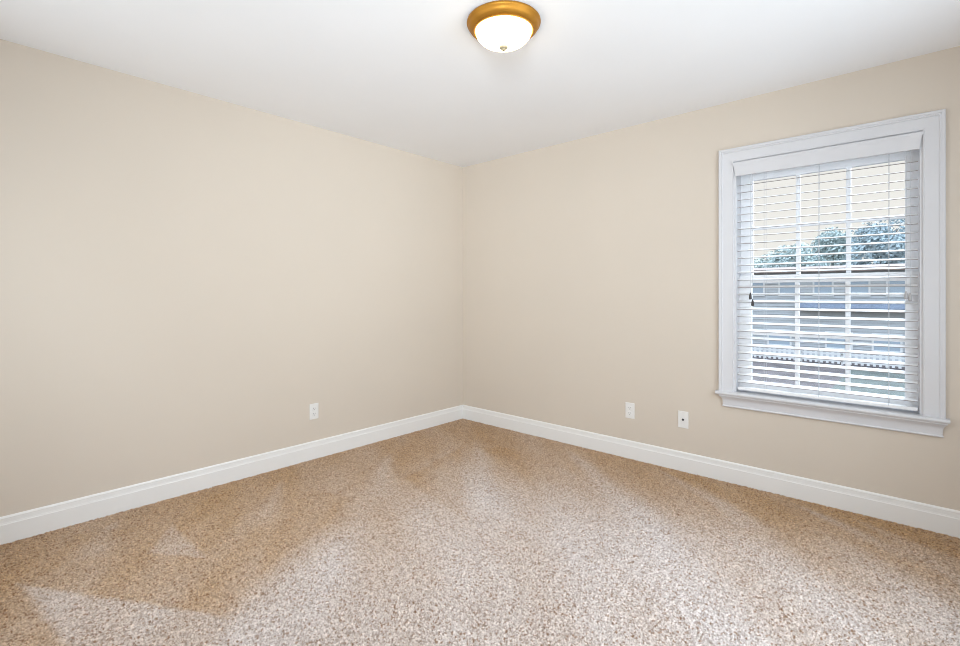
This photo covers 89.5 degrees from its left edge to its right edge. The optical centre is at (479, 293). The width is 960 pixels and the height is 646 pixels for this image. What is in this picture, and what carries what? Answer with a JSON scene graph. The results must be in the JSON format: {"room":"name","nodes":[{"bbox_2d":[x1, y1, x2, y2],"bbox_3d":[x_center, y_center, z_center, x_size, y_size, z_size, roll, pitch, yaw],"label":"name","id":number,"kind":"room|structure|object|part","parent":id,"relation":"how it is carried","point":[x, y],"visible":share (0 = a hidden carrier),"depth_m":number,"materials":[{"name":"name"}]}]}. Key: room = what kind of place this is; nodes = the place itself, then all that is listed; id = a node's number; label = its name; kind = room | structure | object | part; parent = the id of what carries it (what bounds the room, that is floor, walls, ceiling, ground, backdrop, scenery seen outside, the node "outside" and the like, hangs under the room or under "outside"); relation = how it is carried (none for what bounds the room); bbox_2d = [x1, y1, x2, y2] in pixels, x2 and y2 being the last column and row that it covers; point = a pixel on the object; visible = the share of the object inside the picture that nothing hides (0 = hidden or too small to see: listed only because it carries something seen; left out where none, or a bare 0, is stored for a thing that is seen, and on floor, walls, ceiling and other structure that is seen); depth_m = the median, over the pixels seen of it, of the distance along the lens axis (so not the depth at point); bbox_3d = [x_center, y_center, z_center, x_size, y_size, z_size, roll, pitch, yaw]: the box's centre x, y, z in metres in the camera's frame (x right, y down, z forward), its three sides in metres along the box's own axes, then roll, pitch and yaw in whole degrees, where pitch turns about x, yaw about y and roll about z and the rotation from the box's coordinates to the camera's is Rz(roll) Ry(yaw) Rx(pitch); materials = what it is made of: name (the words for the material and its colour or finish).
{"room":"empty bedroom","nodes":[
{"label":"empty bedroom","id":0,"kind":"room"},
{"bbox_2d":[0,39,462,516],"bbox_3d":[-1.484,-0.011,3.372,0.160,2.440,4.070,0,0,42],"label":"wall","id":1,"kind":"structure","parent":0,"point":[184,274],"depth_m":2.94,"materials":[{"name":"beige paint"}]},
{"bbox_2d":[0,405,462,544],"bbox_3d":[-1.420,1.147,3.314,0.014,0.143,3.750,0,0,42],"label":"baseboard","id":2,"kind":"structure","parent":1,"relation":"attached to","point":[29,523],"depth_m":2.95,"materials":[{"name":"white wood"}]},
{"bbox_2d":[310,403,318,419],"bbox_3d":[-1.215,0.859,3.545,0.008,0.114,0.070,0,0,42],"label":"wall outlet","id":3,"kind":"object","parent":1,"relation":"attached to","point":[314,408],"visible":1,"depth_m":3.54,"materials":[{"name":"white plastic"}]},
{"bbox_2d":[0,419,959,645],"bbox_3d":[0.020,1.209,2.010,3.900,0.016,3.750,0,0,42],"label":"floor","id":4,"kind":"structure","parent":0,"point":[461,532],"depth_m":2.15,"materials":[{"name":"beige carpet"}]},
{"bbox_2d":[0,0,959,166],"bbox_3d":[0.020,-1.291,2.010,4.220,0.120,4.070,0,0,42],"label":"ceiling","id":5,"kind":"structure","parent":0,"point":[411,76],"depth_m":2.50,"materials":[{"name":"white paint"}]},
{"bbox_2d":[467,0,540,51],"bbox_3d":[0.107,-1.165,2.190,0.334,0.131,0.334,0,0,42],"label":"ceiling light","id":6,"kind":"object","parent":5,"relation":"attached to","point":[500,25],"visible":1,"depth_m":2.10,"materials":[{"name":"gold metal"}]},
{"bbox_3d":[0.107,-1.155,2.190,0.253,0.075,0.253,0,0,42],"label":"lamp shade","id":7,"kind":"part","parent":6,"relation":"part of","materials":[{"name":"white glass"}]},
{"bbox_2d":[463,46,959,510],"bbox_3d":[1.333,-0.011,3.458,3.900,2.440,0.160,0,0,42],"label":"wall","id":8,"kind":"structure","parent":0,"point":[590,264],"depth_m":3.43,"materials":[{"name":"beige paint"}]},
{"bbox_2d":[625,402,634,418],"bbox_3d":[1.101,0.856,3.555,0.070,0.114,0.008,0,0,42],"label":"wall outlet","id":9,"kind":"object","parent":8,"relation":"attached to","point":[629,407],"visible":1,"depth_m":3.55,"materials":[{"name":"white plastic"}]},
{"bbox_2d":[678,410,687,428],"bbox_3d":[1.382,0.856,3.296,0.070,0.114,0.015,0,0,42],"label":"cable wall plate","id":10,"kind":"object","parent":8,"relation":"attached to","point":[682,415],"visible":1,"depth_m":3.30,"materials":[{"name":"white plastic"}]},
{"bbox_2d":[463,405,959,538],"bbox_3d":[1.274,1.147,3.394,3.900,0.143,0.014,0,0,42],"label":"baseboard","id":11,"kind":"structure","parent":8,"relation":"attached to","point":[937,519],"depth_m":3.02,"materials":[{"name":"white wood"}]},
{"bbox_2d":[715,109,949,437],"bbox_3d":[1.999,-0.102,2.844,1.090,1.651,0.236,0,0,42],"label":"window","id":12,"kind":"structure","parent":8,"relation":"in","point":[930,419],"depth_m":2.73,"materials":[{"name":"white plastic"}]},
{"bbox_2d":[732,131,923,410],"bbox_3d":[1.963,-0.111,2.805,0.899,1.440,0.086,0,0,42],"label":"window blind","id":13,"kind":"object","parent":12,"relation":"attached to","point":[906,142],"visible":1,"depth_m":2.77,"materials":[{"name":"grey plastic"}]},
{"bbox_3d":[1.691,-0.397,3.026,0.002,0.779,0.010,0,0,42],"label":"tilt cord","id":14,"kind":"part","parent":13,"relation":"part of","materials":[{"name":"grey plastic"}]},
{"bbox_3d":[1.700,-0.376,3.016,0.002,0.820,0.012,0,0,42],"label":"tilt cord","id":15,"kind":"part","parent":13,"relation":"part of","materials":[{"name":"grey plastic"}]},
{"bbox_3d":[1.973,-0.095,2.817,0.002,1.383,0.055,0,0,42],"label":"ladder cord","id":16,"kind":"part","parent":13,"relation":"part of","materials":[{"name":"white fabric"}]},
{"bbox_3d":[1.973,0.600,2.817,0.853,0.018,0.050,0,0,42],"label":"rail","id":17,"kind":"part","parent":13,"relation":"part of","materials":[{"name":"white plastic"}]},
{"bbox_3d":[2.203,-0.095,2.608,0.002,1.383,0.055,0,0,42],"label":"ladder cord","id":18,"kind":"part","parent":13,"relation":"part of","materials":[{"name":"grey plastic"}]},
{"bbox_3d":[2.009,0.251,2.856,0.865,0.740,0.030,0,0,42],"label":"sash","id":19,"kind":"part","parent":12,"relation":"part of","materials":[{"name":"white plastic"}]},
{"bbox_3d":[2.033,-0.452,2.882,0.865,0.754,0.030,0,0,42],"label":"sash","id":20,"kind":"part","parent":12,"relation":"part of","materials":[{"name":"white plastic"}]},
{"label":"outside","id":21,"kind":"structure","parent":0,"visible":0},
{"bbox_2d":[752,355,904,388],"bbox_3d":[38.395,4.259,51.004,85.000,0.300,119.600,0,0,42],"label":"ground","id":22,"kind":"structure","parent":21,"point":[785,366],"depth_m":26.00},
{"bbox_2d":[754,255,771,267],"bbox_3d":[31.423,-0.145,53.127,5.556,8.529,5.745,0,0,42],"label":"tree","id":23,"kind":"object","parent":22,"relation":"on","point":[770,258],"visible":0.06,"depth_m":52.83,"materials":[{"name":"green plant"}]},
{"bbox_2d":[756,242,829,267],"bbox_3d":[28.520,-0.303,43.586,5.978,8.845,5.817,0,0,42],"label":"tree","id":24,"kind":"object","parent":22,"relation":"on","point":[804,250],"visible":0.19,"depth_m":42.91,"materials":[{"name":"green plant"}]},
{"bbox_2d":[752,263,904,361],"bbox_3d":[24.939,1.084,33.914,31.000,6.050,10.200,0,0,42],"label":"house","id":25,"kind":"structure","parent":22,"relation":"on","point":[784,289],"depth_m":30.42,"materials":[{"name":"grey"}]},
{"bbox_3d":[18.927,-0.391,33.235,0.900,0.900,0.040,0,0,42],"label":"pane","id":26,"kind":"part","parent":25,"relation":"part of","materials":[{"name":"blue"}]},
{"bbox_3d":[19.964,2.909,32.295,1.200,0.900,0.040,0,0,42],"label":"pane","id":27,"kind":"part","parent":25,"relation":"part of","materials":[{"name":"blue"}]},
{"bbox_3d":[20.335,-0.391,31.959,0.900,0.900,0.040,0,0,42],"label":"pane","id":28,"kind":"part","parent":25,"relation":"part of","materials":[{"name":"blue"}]},
{"bbox_3d":[21.743,-0.391,30.683,0.900,0.900,0.040,0,0,42],"label":"pane","id":29,"kind":"part","parent":25,"relation":"part of","materials":[{"name":"blue"}]},
{"bbox_3d":[22.336,2.909,30.146,1.200,0.900,0.040,0,0,42],"label":"pane","id":30,"kind":"part","parent":25,"relation":"part of","materials":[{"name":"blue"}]},
{"bbox_3d":[23.077,-0.391,29.475,0.900,0.900,0.040,0,0,42],"label":"pane","id":31,"kind":"part","parent":25,"relation":"part of","materials":[{"name":"blue"}]},
{"bbox_3d":[24.041,2.909,28.602,1.200,0.900,0.040,0,0,42],"label":"pane","id":32,"kind":"part","parent":25,"relation":"part of","materials":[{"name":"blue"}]},
{"bbox_3d":[24.411,-0.391,28.267,0.900,0.900,0.040,0,0,42],"label":"pane","id":33,"kind":"part","parent":25,"relation":"part of","materials":[{"name":"blue"}]},
{"bbox_2d":[752,347,904,368],"bbox_3d":[20.283,3.684,28.774,26.100,0.850,0.130,0,0,42],"label":"picket fence","id":34,"kind":"object","parent":22,"relation":"on","point":[774,350],"visible":0.17,"depth_m":28.39,"materials":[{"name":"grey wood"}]},
{"bbox_2d":[810,226,861,265],"bbox_3d":[35.677,-1.407,49.230,5.647,11.049,5.551,0,0,42],"label":"tree","id":35,"kind":"object","parent":22,"relation":"on","point":[833,241],"visible":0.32,"depth_m":48.10,"materials":[{"name":"green plant"}]},
{"bbox_2d":[832,370,904,396],"bbox_3d":[27.933,4.099,5.566,39.500,0.020,23.000,0,0,42],"label":"lawn","id":36,"kind":"structure","parent":22,"relation":"on","point":[853,372],"depth_m":22.12,"materials":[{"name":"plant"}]},
{"bbox_2d":[843,220,904,264],"bbox_3d":[33.066,-0.960,39.622,5.601,10.156,5.773,0,0,42],"label":"tree","id":37,"kind":"object","parent":22,"relation":"on","point":[873,230],"visible":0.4,"depth_m":38.59,"materials":[{"name":"green plant"}]},
{"bbox_2d":[872,219,904,263],"bbox_3d":[39.992,-1.661,45.121,5.897,11.556,6.323,0,0,42],"label":"tree","id":38,"kind":"object","parent":22,"relation":"on","point":[901,220],"visible":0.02,"depth_m":45.84,"materials":[{"name":"green plant"}]}
]}

